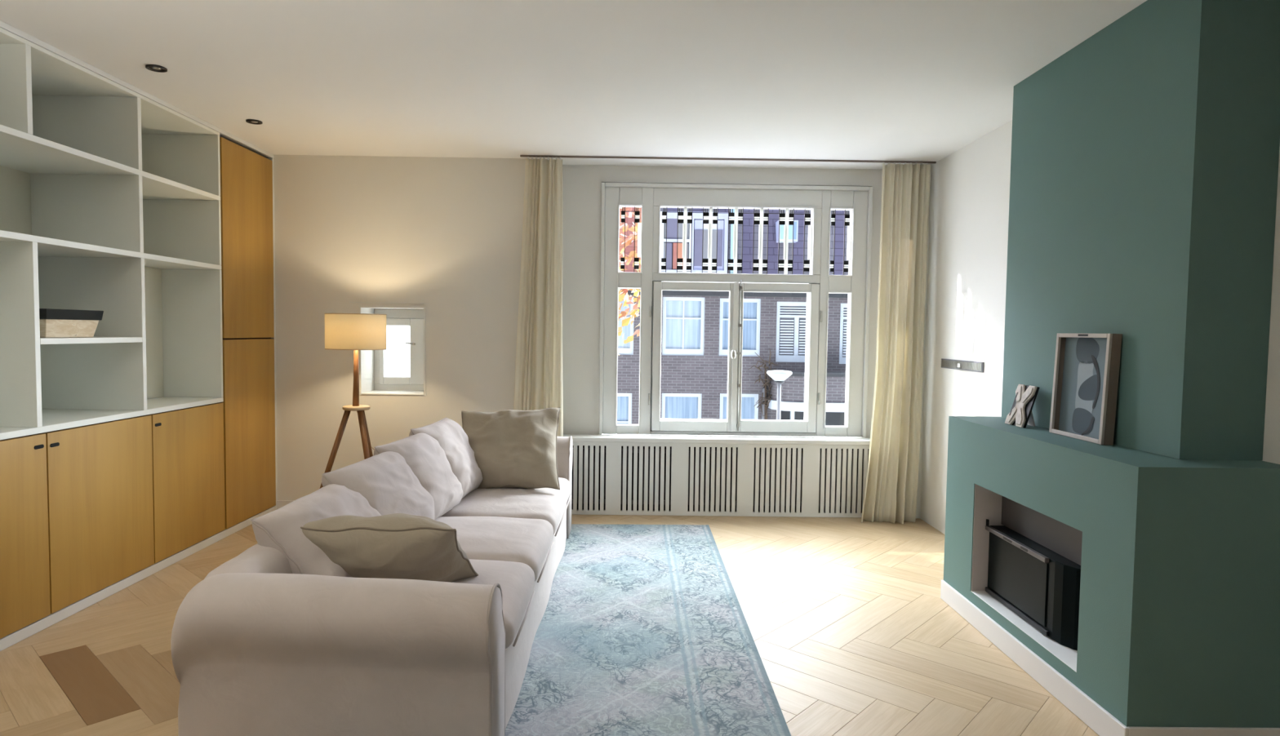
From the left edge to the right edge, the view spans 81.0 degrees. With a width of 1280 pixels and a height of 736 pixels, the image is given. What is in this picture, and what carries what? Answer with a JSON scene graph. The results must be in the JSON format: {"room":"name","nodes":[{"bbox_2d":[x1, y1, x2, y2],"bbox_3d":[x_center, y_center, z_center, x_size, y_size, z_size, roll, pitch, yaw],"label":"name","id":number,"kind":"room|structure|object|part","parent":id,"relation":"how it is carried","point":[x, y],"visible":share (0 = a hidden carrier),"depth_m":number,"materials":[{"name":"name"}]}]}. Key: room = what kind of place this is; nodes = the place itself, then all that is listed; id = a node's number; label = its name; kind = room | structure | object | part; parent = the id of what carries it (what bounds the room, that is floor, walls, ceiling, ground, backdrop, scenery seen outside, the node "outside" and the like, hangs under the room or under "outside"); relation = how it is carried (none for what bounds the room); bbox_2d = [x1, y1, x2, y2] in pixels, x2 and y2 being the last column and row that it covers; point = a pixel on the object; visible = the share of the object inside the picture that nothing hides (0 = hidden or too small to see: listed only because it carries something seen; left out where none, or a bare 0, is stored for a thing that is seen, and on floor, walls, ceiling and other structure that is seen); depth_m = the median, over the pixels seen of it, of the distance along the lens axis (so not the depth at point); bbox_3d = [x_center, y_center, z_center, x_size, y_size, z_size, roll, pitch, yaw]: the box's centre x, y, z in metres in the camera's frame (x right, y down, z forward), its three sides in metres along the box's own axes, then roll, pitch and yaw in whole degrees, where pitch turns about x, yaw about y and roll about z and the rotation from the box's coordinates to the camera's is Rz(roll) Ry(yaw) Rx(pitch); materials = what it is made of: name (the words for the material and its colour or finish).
{"room":"living room","nodes":[
{"label":"living room","id":0,"kind":"room"},
{"bbox_2d":[0,509,1098,735],"bbox_3d":[-0.578,1.413,1.090,5.853,0.060,10.250,1,3,-1],"label":"floor","id":1,"kind":"structure","parent":0,"point":[852,631],"depth_m":3.40,"materials":[{"name":"brown wood"}]},
{"bbox_2d":[0,433,50,639],"bbox_3d":[-3.094,0.756,3.160,0.602,0.869,0.774,1,3,-1],"label":"base cabinet","id":2,"kind":"object","parent":1,"relation":"on","point":[24,573],"visible":1,"depth_m":3.40,"materials":[{"name":"brown wood"}]},
{"bbox_3d":[-2.794,0.367,3.483,0.006,0.018,0.056,1,3,-1],"label":"handle","id":3,"kind":"part","parent":2,"relation":"part of","materials":[{"name":"black metal"}]},
{"bbox_2d":[42,414,154,613],"bbox_3d":[-3.101,0.719,3.934,0.602,0.869,0.773,1,3,-1],"label":"base cabinet","id":4,"kind":"object","parent":1,"relation":"on","point":[100,496],"visible":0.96,"depth_m":3.87,"materials":[{"name":"brown wood"}]},
{"bbox_3d":[-2.795,0.367,3.578,0.006,0.018,0.056,1,3,-1],"label":"handle","id":5,"kind":"part","parent":4,"relation":"part of","materials":[{"name":"black metal"}]},
{"bbox_2d":[0,26,223,439],"bbox_3d":[-3.088,-0.594,3.452,0.615,1.790,3.112,1,3,-1],"label":"bookcase","id":6,"kind":"object","parent":4,"relation":"on","point":[110,194],"visible":0.98,"depth_m":4.18,"materials":[{"name":"paint"}]},
{"bbox_3d":[-3.389,-0.598,3.449,0.014,1.790,3.112,1,3,-1],"label":"panel","id":7,"kind":"part","parent":6,"relation":"part of","materials":[{"name":"paint"}]},
{"bbox_2d":[39,308,103,337],"bbox_3d":[-3.016,-0.225,3.756,0.385,0.138,0.388,1,3,-1],"label":"storage basket","id":8,"kind":"object","parent":6,"relation":"on","point":[54,323],"visible":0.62,"depth_m":3.71,"materials":[{"name":"beige wicker"}]},
{"bbox_3d":[-3.091,-0.145,3.844,0.600,0.029,0.726,1,3,-1],"label":"shelf","id":9,"kind":"part","parent":6,"relation":"part of","materials":[{"name":"white wood"}]},
{"bbox_3d":[-3.069,-1.478,3.409,0.600,0.020,3.112,1,3,-1],"label":"shelf","id":10,"kind":"part","parent":6,"relation":"part of","materials":[{"name":"white wood"}]},
{"bbox_3d":[-3.075,-1.055,3.429,0.600,0.030,3.112,1,3,-1],"label":"shelf","id":11,"kind":"part","parent":6,"relation":"part of","materials":[{"name":"white wood"}]},
{"bbox_3d":[-3.081,-0.599,3.452,0.600,0.030,3.112,1,3,-1],"label":"shelf","id":12,"kind":"part","parent":6,"relation":"part of","materials":[{"name":"white wood"}]},
{"bbox_3d":[-3.092,0.285,3.495,0.600,0.030,3.112,1,3,-1],"label":"shelf","id":13,"kind":"part","parent":6,"relation":"part of","materials":[{"name":"white wood"}]},
{"bbox_3d":[-3.190,-0.214,4.620,0.015,0.853,0.768,1,3,-1],"label":"panel","id":14,"kind":"part","parent":6,"relation":"part of","materials":[{"name":"paint"}]},
{"bbox_3d":[-3.086,-1.345,4.962,0.600,0.396,0.022,1,3,-1],"label":"panel","id":15,"kind":"part","parent":6,"relation":"part of","materials":[{"name":"white wood"}]},
{"bbox_3d":[-3.092,-0.903,4.984,0.600,0.425,0.022,1,3,-1],"label":"panel","id":16,"kind":"part","parent":6,"relation":"part of","materials":[{"name":"white wood"}]},
{"bbox_3d":[-3.101,-0.233,5.016,0.600,0.853,0.022,1,3,-1],"label":"panel","id":17,"kind":"part","parent":6,"relation":"part of","materials":[{"name":"white wood"}]},
{"bbox_2d":[147,402,225,564],"bbox_3d":[-3.109,0.681,4.698,0.602,0.869,0.753,1,3,-1],"label":"base cabinet","id":18,"kind":"object","parent":1,"relation":"on","point":[188,443],"visible":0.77,"depth_m":4.65,"materials":[{"name":"brown wood"}]},
{"bbox_2d":[219,137,275,528],"bbox_3d":[-3.103,-0.240,5.390,0.604,2.642,0.715,1,3,-1],"label":"tall cabinet","id":19,"kind":"object","parent":1,"relation":"on","point":[246,175],"visible":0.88,"depth_m":5.35,"materials":[{"name":"brown wood"}]},
{"bbox_3d":[-2.804,-0.885,5.363,0.024,1.339,0.704,1,3,-1],"label":"door","id":20,"kind":"part","parent":19,"relation":"part of","materials":[{"name":"brown wood"}]},
{"bbox_3d":[-2.822,0.437,5.427,0.024,1.289,0.704,1,3,-1],"label":"door","id":21,"kind":"part","parent":19,"relation":"part of","materials":[{"name":"brown wood"}]},
{"bbox_2d":[320,313,386,488],"bbox_3d":[-1.927,0.385,5.351,0.553,1.536,0.646,2,3,30],"label":"floor lamp","id":22,"kind":"object","parent":1,"relation":"on","point":[355,332],"visible":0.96,"depth_m":5.15,"materials":[{"name":"fabric"}]},
{"bbox_3d":[-2.187,0.721,5.269,0.295,0.865,0.040,0,3,-17],"label":"leg","id":23,"kind":"part","parent":22,"relation":"part of","materials":[{"name":"brown wood"}]},
{"bbox_3d":[-1.998,-0.256,5.275,0.406,0.244,0.406,1,3,-1],"label":"lamp shade","id":24,"kind":"part","parent":22,"relation":"part of","materials":[{"name":"fabric"}]},
{"bbox_3d":[-1.880,0.728,5.196,0.296,0.866,0.042,3,4,44],"label":"leg","id":25,"kind":"part","parent":22,"relation":"part of","materials":[{"name":"brown wood"}]},
{"bbox_3d":[-1.967,0.712,5.500,0.041,0.866,0.295,1,3,14],"label":"leg","id":26,"kind":"part","parent":22,"relation":"part of","materials":[{"name":"brown wood"}]},
{"bbox_2d":[505,524,791,735],"bbox_3d":[-0.320,1.263,3.495,1.703,0.007,4.164,1,3,-1],"label":"rug","id":27,"kind":"object","parent":1,"relation":"on","point":[643,630],"visible":0.53,"depth_m":3.40,"materials":[{"name":"blue fabric"}]},
{"bbox_2d":[170,417,573,735],"bbox_3d":[-0.956,0.790,3.852,1.008,0.884,3.175,1,3,-1],"label":"sofa","id":28,"kind":"object","parent":27,"relation":"on","point":[277,639],"visible":0.76,"depth_m":2.34,"materials":[{"name":"fabric"}]},
{"bbox_3d":[-1.356,0.895,3.866,0.210,0.641,2.941,1,3,-1],"label":"frame","id":29,"kind":"part","parent":28,"relation":"part of","materials":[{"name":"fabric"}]},
{"bbox_2d":[251,484,381,577],"bbox_3d":[-1.215,0.676,2.951,0.387,0.382,0.626,1,3,-1],"label":"cushion","id":30,"kind":"object","parent":28,"relation":"on","point":[278,532],"depth_m":2.69,"materials":[{"name":"fabric"}]},
{"bbox_3d":[-0.950,0.980,2.426,0.975,0.643,0.301,1,3,-1],"label":"arm","id":31,"kind":"part","parent":28,"relation":"part of","materials":[{"name":"fabric"}]},
{"bbox_2d":[321,451,434,519],"bbox_3d":[-1.178,0.622,3.445,0.379,0.417,0.634,1,3,-1],"label":"cushion","id":32,"kind":"object","parent":28,"relation":"on","point":[387,482],"depth_m":3.36,"materials":[{"name":"fabric"}]},
{"bbox_2d":[300,513,478,582],"bbox_3d":[-0.963,0.692,2.821,0.640,0.310,0.316,1,3,4],"label":"throw cushion","id":33,"kind":"object","parent":28,"relation":"on","point":[402,546],"visible":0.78,"depth_m":2.68,"materials":[{"name":"beige fabric"}]},
{"bbox_2d":[373,433,462,520],"bbox_3d":[-1.154,0.579,3.932,0.358,0.436,0.592,1,3,5],"label":"cushion","id":34,"kind":"object","parent":28,"relation":"on","point":[436,465],"depth_m":3.87,"materials":[{"name":"fabric"}]},
{"bbox_2d":[408,417,482,498],"bbox_3d":[-1.125,0.546,4.380,0.366,0.453,0.569,1,3,-1],"label":"cushion","id":35,"kind":"object","parent":28,"relation":"on","point":[448,434],"depth_m":4.27,"materials":[{"name":"fabric"}]},
{"bbox_2d":[452,559,534,648],"bbox_3d":[-0.854,0.896,2.938,0.815,0.183,0.676,1,3,-1],"label":"seat cushion","id":36,"kind":"object","parent":28,"relation":"on","point":[516,580],"depth_m":2.94,"materials":[{"name":"fabric"}]},
{"bbox_2d":[435,516,553,582],"bbox_3d":[-0.861,0.863,3.654,0.815,0.181,0.753,1,3,-1],"label":"seat cushion","id":37,"kind":"object","parent":28,"relation":"on","point":[522,540],"depth_m":3.54,"materials":[{"name":"fabric"}]},
{"bbox_2d":[440,477,570,534],"bbox_3d":[-0.870,0.816,4.590,0.815,0.182,1.118,1,3,-1],"label":"seat cushion","id":38,"kind":"object","parent":28,"relation":"on","point":[548,504],"depth_m":4.26,"materials":[{"name":"fabric"}]},
{"bbox_2d":[461,407,560,489],"bbox_3d":[-0.823,0.505,4.698,0.670,0.484,0.421,1,3,-1],"label":"throw cushion","id":39,"kind":"object","parent":28,"relation":"on","point":[512,448],"visible":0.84,"depth_m":4.61,"materials":[{"name":"beige fabric"}]},
{"bbox_3d":[-0.977,0.817,5.286,0.975,0.690,0.306,1,3,-1],"label":"arm","id":40,"kind":"part","parent":28,"relation":"part of","materials":[{"name":"fabric"}]},
{"bbox_2d":[563,434,870,517],"bbox_3d":[0.619,0.854,5.931,2.654,0.610,0.175,1,3,-1],"label":"radiator cover","id":41,"kind":"object","parent":1,"relation":"on","point":[742,488],"depth_m":5.87,"materials":[{"name":"white paint"}]},
{"bbox_2d":[573,445,604,511],"bbox_3d":[-0.464,0.860,5.865,0.366,0.512,0.020,1,3,-1],"label":"grille","id":42,"kind":"object","parent":41,"relation":"attached to","point":[580,447],"depth_m":5.86,"materials":[{"name":"white paint"}]},
{"bbox_2d":[622,446,670,511],"bbox_3d":[0.048,0.867,5.870,0.366,0.512,0.020,1,3,-1],"label":"grille","id":43,"kind":"object","parent":41,"relation":"attached to","point":[624,448],"depth_m":5.86,"materials":[{"name":"white paint"}]},
{"bbox_3d":[0.569,0.870,5.955,2.280,0.440,0.060,1,3,-1],"label":"radiator","id":44,"kind":"part","parent":41,"relation":"part of","materials":[{"name":"white metal"}]},
{"bbox_2d":[688,447,736,512],"bbox_3d":[0.570,0.873,5.875,0.358,0.512,0.020,1,3,-1],"label":"grille","id":45,"kind":"object","parent":41,"relation":"attached to","point":[697,449],"depth_m":5.87,"materials":[{"name":"white paint"}]},
{"bbox_2d":[754,448,801,513],"bbox_3d":[1.082,0.880,5.881,0.356,0.512,0.020,1,3,-1],"label":"grille","id":46,"kind":"object","parent":41,"relation":"attached to","point":[757,450],"depth_m":5.87,"materials":[{"name":"white paint"}]},
{"bbox_2d":[819,448,867,513],"bbox_3d":[1.600,0.887,5.886,0.362,0.512,0.020,1,3,-1],"label":"grille","id":47,"kind":"object","parent":41,"relation":"attached to","point":[823,451],"depth_m":5.88,"materials":[{"name":"white paint"}]},
{"bbox_2d":[940,416,1279,735],"bbox_3d":[1.947,0.803,3.322,0.572,1.004,1.540,1,3,-1],"label":"fireplace","id":48,"kind":"object","parent":1,"relation":"on","point":[1179,560],"visible":0.77,"depth_m":2.58,"materials":[{"name":"teal paint"}]},
{"bbox_2d":[1004,384,1039,428],"bbox_3d":[1.870,0.185,3.661,0.097,0.204,0.170,1,3,-1],"label":"decorative sculpture","id":49,"kind":"object","parent":48,"relation":"on","point":[1020,415],"visible":0.99,"depth_m":3.63,"materials":[{"name":"white plastic"}]},
{"bbox_3d":[1.898,0.213,3.663,0.040,0.137,0.060,1,3,-1],"label":"easel leg","id":50,"kind":"part","parent":49,"relation":"part of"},
{"bbox_2d":[985,519,1080,650],"bbox_3d":[1.914,0.959,3.394,0.379,0.369,0.720,1,3,-1],"label":"insert","id":51,"kind":"object","parent":48,"relation":"on","point":[1040,585],"visible":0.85,"depth_m":3.31,"materials":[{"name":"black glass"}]},
{"bbox_3d":[1.737,1.122,3.476,0.012,0.022,0.560,1,3,-1],"label":"rail","id":52,"kind":"part","parent":51,"relation":"part of","materials":[{"name":"black plastic"}]},
{"bbox_3d":[1.737,0.810,3.473,0.020,0.021,0.545,1,3,-1],"label":"rail","id":53,"kind":"part","parent":51,"relation":"part of","materials":[{"name":"silver metal"}]},
{"bbox_3d":[1.743,0.965,3.476,0.006,0.277,0.515,1,3,-1],"label":"door glass","id":54,"kind":"part","parent":51,"relation":"part of","materials":[{"name":"black glass"}]},
{"bbox_2d":[1048,333,1122,445],"bbox_3d":[1.905,0.078,3.221,0.067,0.454,0.380,1,3,-1],"label":"picture frame","id":55,"kind":"object","parent":48,"relation":"on","point":[1086,367],"visible":1,"depth_m":3.21,"materials":[{"name":"wood"}]},
{"bbox_2d":[1058,337,1106,439],"bbox_3d":[1.917,0.078,3.221,0.022,0.428,0.355,1,3,-1],"label":"artwork","id":56,"kind":"object","parent":55,"relation":"attached to","point":[1082,360],"depth_m":3.25,"materials":[{"name":"paper"}]},
{"bbox_3d":[1.941,1.254,3.344,0.572,0.103,1.540,1,3,-1],"label":"skirting","id":57,"kind":"part","parent":48,"relation":"part of","materials":[{"name":"paint"}]},
{"bbox_2d":[0,0,1146,169],"bbox_3d":[-0.540,-1.414,0.952,5.853,0.100,10.250,1,3,-1],"label":"ceiling","id":58,"kind":"structure","parent":0,"point":[864,80],"depth_m":3.74,"materials":[{"name":"paint"}]},
{"bbox_2d":[145,64,167,72],"bbox_3d":[-2.459,-1.524,3.813,0.094,0.009,0.094,1,3,-1],"label":"recessed light","id":59,"kind":"object","parent":58,"relation":"in","point":[154,68],"visible":1,"depth_m":3.81,"materials":[{"name":"brown metal"}]},
{"bbox_2d":[245,119,262,124],"bbox_3d":[-2.463,-1.571,4.786,0.094,0.009,0.094,1,3,-1],"label":"recessed light","id":60,"kind":"object","parent":58,"relation":"in","point":[249,121],"visible":1,"depth_m":4.78,"materials":[{"name":"brown metal"}]},
{"bbox_2d":[520,155,936,163],"bbox_3d":[0.666,-1.570,5.635,3.126,0.011,0.018,1,3,-1],"label":"rail","id":61,"kind":"object","parent":58,"relation":"attached to","point":[526,156],"visible":1,"depth_m":5.63,"materials":[{"name":"white metal"}]},
{"bbox_2d":[513,156,563,436],"bbox_3d":[-0.773,-0.222,5.691,0.392,2.726,0.082,1,3,-3],"label":"curtain","id":62,"kind":"object","parent":61,"relation":"hanging from","point":[538,382],"visible":0.68,"depth_m":5.66,"materials":[{"name":"beige fabric"}]},
{"bbox_2d":[861,162,930,524],"bbox_3d":[1.936,-0.182,5.687,0.463,2.732,0.123,1,3,4],"label":"curtain","id":63,"kind":"object","parent":61,"relation":"hanging from","point":[891,493],"visible":1,"depth_m":5.68,"materials":[{"name":"beige fabric"}]},
{"bbox_2d":[273,154,931,518],"bbox_3d":[-0.607,-0.208,5.971,5.653,2.800,0.340,1,3,-1],"label":"wall","id":64,"kind":"structure","parent":0,"point":[444,234],"depth_m":5.79,"materials":[{"name":"paint"}]},
{"bbox_2d":[0,20,274,158],"bbox_3d":[-3.071,-1.522,3.780,0.602,0.027,3.859,1,3,-1],"label":"trim","id":65,"kind":"structure","parent":64,"relation":"attached to","point":[224,134],"depth_m":4.10,"materials":[{"name":"white paint"}]},
{"bbox_2d":[0,506,275,651],"bbox_3d":[-3.113,1.166,4.278,0.598,0.051,3.090,1,3,-1],"label":"trim","id":66,"kind":"structure","parent":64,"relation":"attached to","point":[10,640],"depth_m":4.01,"materials":[{"name":"white paint"}]},
{"bbox_2d":[266,157,277,510],"bbox_3d":[-3.108,-0.243,5.762,0.602,2.717,0.025,1,3,-1],"label":"trim","id":67,"kind":"structure","parent":64,"relation":"attached to","point":[269,158],"depth_m":5.76,"materials":[{"name":"white paint"}]},
{"bbox_2d":[276,500,294,509],"bbox_3d":[-1.770,1.088,5.844,2.113,0.089,0.017,1,3,-1],"label":"baseboard","id":68,"kind":"structure","parent":64,"relation":"attached to","point":[280,504],"depth_m":5.83,"materials":[{"name":"paint"}]},
{"bbox_2d":[348,302,426,395],"bbox_3d":[-1.951,-0.157,5.951,0.587,0.717,0.340,1,3,-1],"label":"window","id":69,"kind":"structure","parent":64,"relation":"in","point":[400,369],"depth_m":6.07,"materials":[{"name":"white paint"}]},
{"bbox_3d":[-1.918,0.197,5.948,0.481,0.012,0.299,1,3,-1],"label":"sill","id":70,"kind":"part","parent":69,"relation":"part of","materials":[{"name":"white paint"}]},
{"bbox_3d":[-1.967,-0.136,6.085,0.214,0.417,0.006,1,3,-1],"label":"frosted pane","id":71,"kind":"part","parent":69,"relation":"part of","materials":[{"name":"white glass"}]},
{"bbox_3d":[-1.902,-0.134,6.083,0.418,0.535,0.040,1,3,-1],"label":"casement sash","id":72,"kind":"part","parent":69,"relation":"part of","materials":[{"name":"white paint"}]},
{"bbox_2d":[599,182,873,437],"bbox_3d":[0.756,-0.454,6.013,2.147,1.998,0.218,1,3,-1],"label":"window","id":73,"kind":"structure","parent":64,"relation":"in","point":[651,197],"depth_m":5.99,"materials":[{"name":"white paint"}]},
{"bbox_2d":[620,206,641,271],"bbox_3d":[-0.079,-1.029,5.998,0.179,0.526,0.016,1,3,-1],"label":"light","id":74,"kind":"object","parent":73,"relation":"attached to","point":[623,212],"depth_m":5.99,"materials":[{"name":"glass"}]},
{"bbox_3d":[0.426,-0.088,6.011,0.652,1.193,0.052,1,3,-1],"label":"casement sash","id":75,"kind":"part","parent":73,"relation":"part of","materials":[{"name":"white paint"}]},
{"bbox_3d":[0.761,-0.109,5.946,0.080,0.070,0.050,1,3,-1],"label":"handle","id":76,"kind":"part","parent":73,"relation":"part of","materials":[{"name":"white metal"}]},
{"bbox_2d":[661,206,812,274],"bbox_3d":[0.767,-1.018,6.004,1.220,0.526,0.022,1,3,-1],"label":"light","id":77,"kind":"object","parent":73,"relation":"attached to","point":[758,218],"depth_m":6.00,"materials":[{"name":"glass"}]},
{"bbox_3d":[0.793,-0.098,5.978,0.020,1.207,0.020,1,3,-1],"label":"espagnolette rod","id":78,"kind":"part","parent":73,"relation":"part of","materials":[{"name":"white metal"}]},
{"bbox_3d":[1.092,-0.079,6.018,0.660,1.193,0.052,1,3,-1],"label":"casement sash","id":79,"kind":"part","parent":73,"relation":"part of","materials":[{"name":"white paint"}]},
{"bbox_2d":[829,209,851,275],"bbox_3d":[1.602,-1.007,6.015,0.180,0.526,0.016,1,3,-1],"label":"light","id":80,"kind":"object","parent":73,"relation":"attached to","point":[846,216],"depth_m":6.01,"materials":[{"name":"glass"}]},
{"bbox_2d":[920,120,1279,534],"bbox_3d":[2.317,0.071,1.052,0.100,2.800,10.250,1,3,-1],"label":"wall","id":81,"kind":"structure","parent":0,"point":[970,186],"depth_m":5.08,"materials":[{"name":"paint"}]},
{"bbox_2d":[941,358,983,372],"bbox_3d":[2.215,-0.020,5.184,0.021,0.067,0.655,1,3,-1],"label":"air vent","id":82,"kind":"object","parent":81,"relation":"in","point":[977,366],"visible":1,"depth_m":5.14,"materials":[{"name":"metal"}]},
{"bbox_2d":[1001,0,1279,460],"bbox_3d":[2.100,-0.570,3.313,0.302,1.743,1.307,1,3,-1],"label":"wall","id":83,"kind":"structure","parent":0,"point":[1144,158],"depth_m":2.82,"materials":[{"name":"teal paint"}]},
{"label":"outside","id":84,"kind":"structure","parent":0,"visible":0},
{"bbox_3d":[-0.380,3.314,33.285,80.000,0.200,53.830,1,3,-1],"label":"ground","id":85,"kind":"structure","parent":84,"visible":0},
{"bbox_2d":[617,207,641,355],"bbox_3d":[-2.764,-0.009,10.602,6.004,8.598,6.134,1,3,-1],"label":"tree","id":86,"kind":"object","parent":85,"relation":"on","point":[621,296],"visible":0.02,"depth_m":11.11,"materials":[{"name":"orange plant"}]},
{"bbox_2d":[617,207,849,426],"bbox_3d":[3.312,-1.518,20.503,21.000,10.800,6.960,1,3,-1],"label":"house","id":87,"kind":"structure","parent":85,"relation":"on","point":[695,323],"depth_m":18.04,"materials":[{"name":"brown brick"}]},
{"bbox_3d":[-0.701,1.292,18.209,0.830,1.225,0.010,1,3,-1],"label":"pane","id":88,"kind":"part","parent":87,"relation":"part of","materials":[{"name":"glass"}]},
{"bbox_3d":[-0.650,-1.060,18.094,0.830,1.155,0.010,1,3,-1],"label":"pane","id":89,"kind":"part","parent":87,"relation":"part of","materials":[{"name":"glass"}]},
{"bbox_3d":[0.854,-2.913,17.642,0.590,1.200,0.010,1,3,-1],"label":"pane","id":90,"kind":"part","parent":87,"relation":"part of","materials":[{"name":"glass"}]},
{"bbox_3d":[0.935,-2.636,17.647,0.320,0.610,0.030,1,3,-1],"label":"panel","id":91,"kind":"part","parent":87,"relation":"part of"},
{"bbox_3d":[1.000,1.309,18.226,0.797,1.235,0.010,1,3,-1],"label":"pane","id":92,"kind":"part","parent":87,"relation":"part of","materials":[{"name":"glass"}]},
{"bbox_3d":[1.044,-1.041,18.111,0.841,1.160,0.010,1,3,-1],"label":"pane","id":93,"kind":"part","parent":87,"relation":"part of","materials":[{"name":"glass"}]},
{"bbox_3d":[1.608,-2.828,17.654,0.660,0.850,0.010,1,3,-1],"label":"pane","id":94,"kind":"part","parent":87,"relation":"part of","materials":[{"name":"glass"}]},
{"bbox_3d":[1.623,-2.894,17.676,0.690,1.180,0.020,1,3,-1],"label":"sash","id":95,"kind":"part","parent":87,"relation":"part of","materials":[{"name":"white wood"}]},
{"bbox_3d":[2.388,1.322,18.240,0.770,1.245,0.010,1,3,-1],"label":"pane","id":96,"kind":"part","parent":87,"relation":"part of","materials":[{"name":"glass"}]},
{"bbox_3d":[2.401,-1.016,18.126,0.819,1.145,0.010,1,3,-1],"label":"pane","id":97,"kind":"part","parent":87,"relation":"part of","materials":[{"name":"glass"}]},
{"bbox_2d":[748,349,777,419],"bbox_3d":[3.147,1.767,17.877,1.238,4.492,0.364,1,3,-1],"label":"climbing plant","id":98,"kind":"object","parent":87,"relation":"attached to","point":[766,402],"visible":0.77,"depth_m":17.81,"materials":[{"name":"green plant"}]},
{"bbox_3d":[3.513,-3.257,17.738,0.380,0.410,0.014,1,3,-1],"label":"pane","id":99,"kind":"part","parent":87,"relation":"part of","materials":[{"name":"glass"}]},
{"bbox_3d":[3.549,2.504,17.628,0.080,3.054,0.100,1,3,-1],"label":"porch post","id":100,"kind":"part","parent":87,"relation":"part of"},
{"bbox_3d":[3.777,-0.908,18.144,0.832,1.205,0.010,1,3,-1],"label":"pane","id":101,"kind":"part","parent":87,"relation":"part of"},
{"bbox_3d":[5.293,-0.863,18.161,0.800,1.215,0.010,1,3,-1],"label":"pane","id":102,"kind":"part","parent":87,"relation":"part of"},
{"bbox_2d":[766,369,792,419],"bbox_3d":[2.400,2.134,13.144,0.450,4.200,0.450,1,3,-1],"label":"street lamp","id":103,"kind":"object","parent":85,"relation":"on","point":[779,376],"visible":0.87,"depth_m":12.99,"materials":[{"name":"white metal"}]}
]}

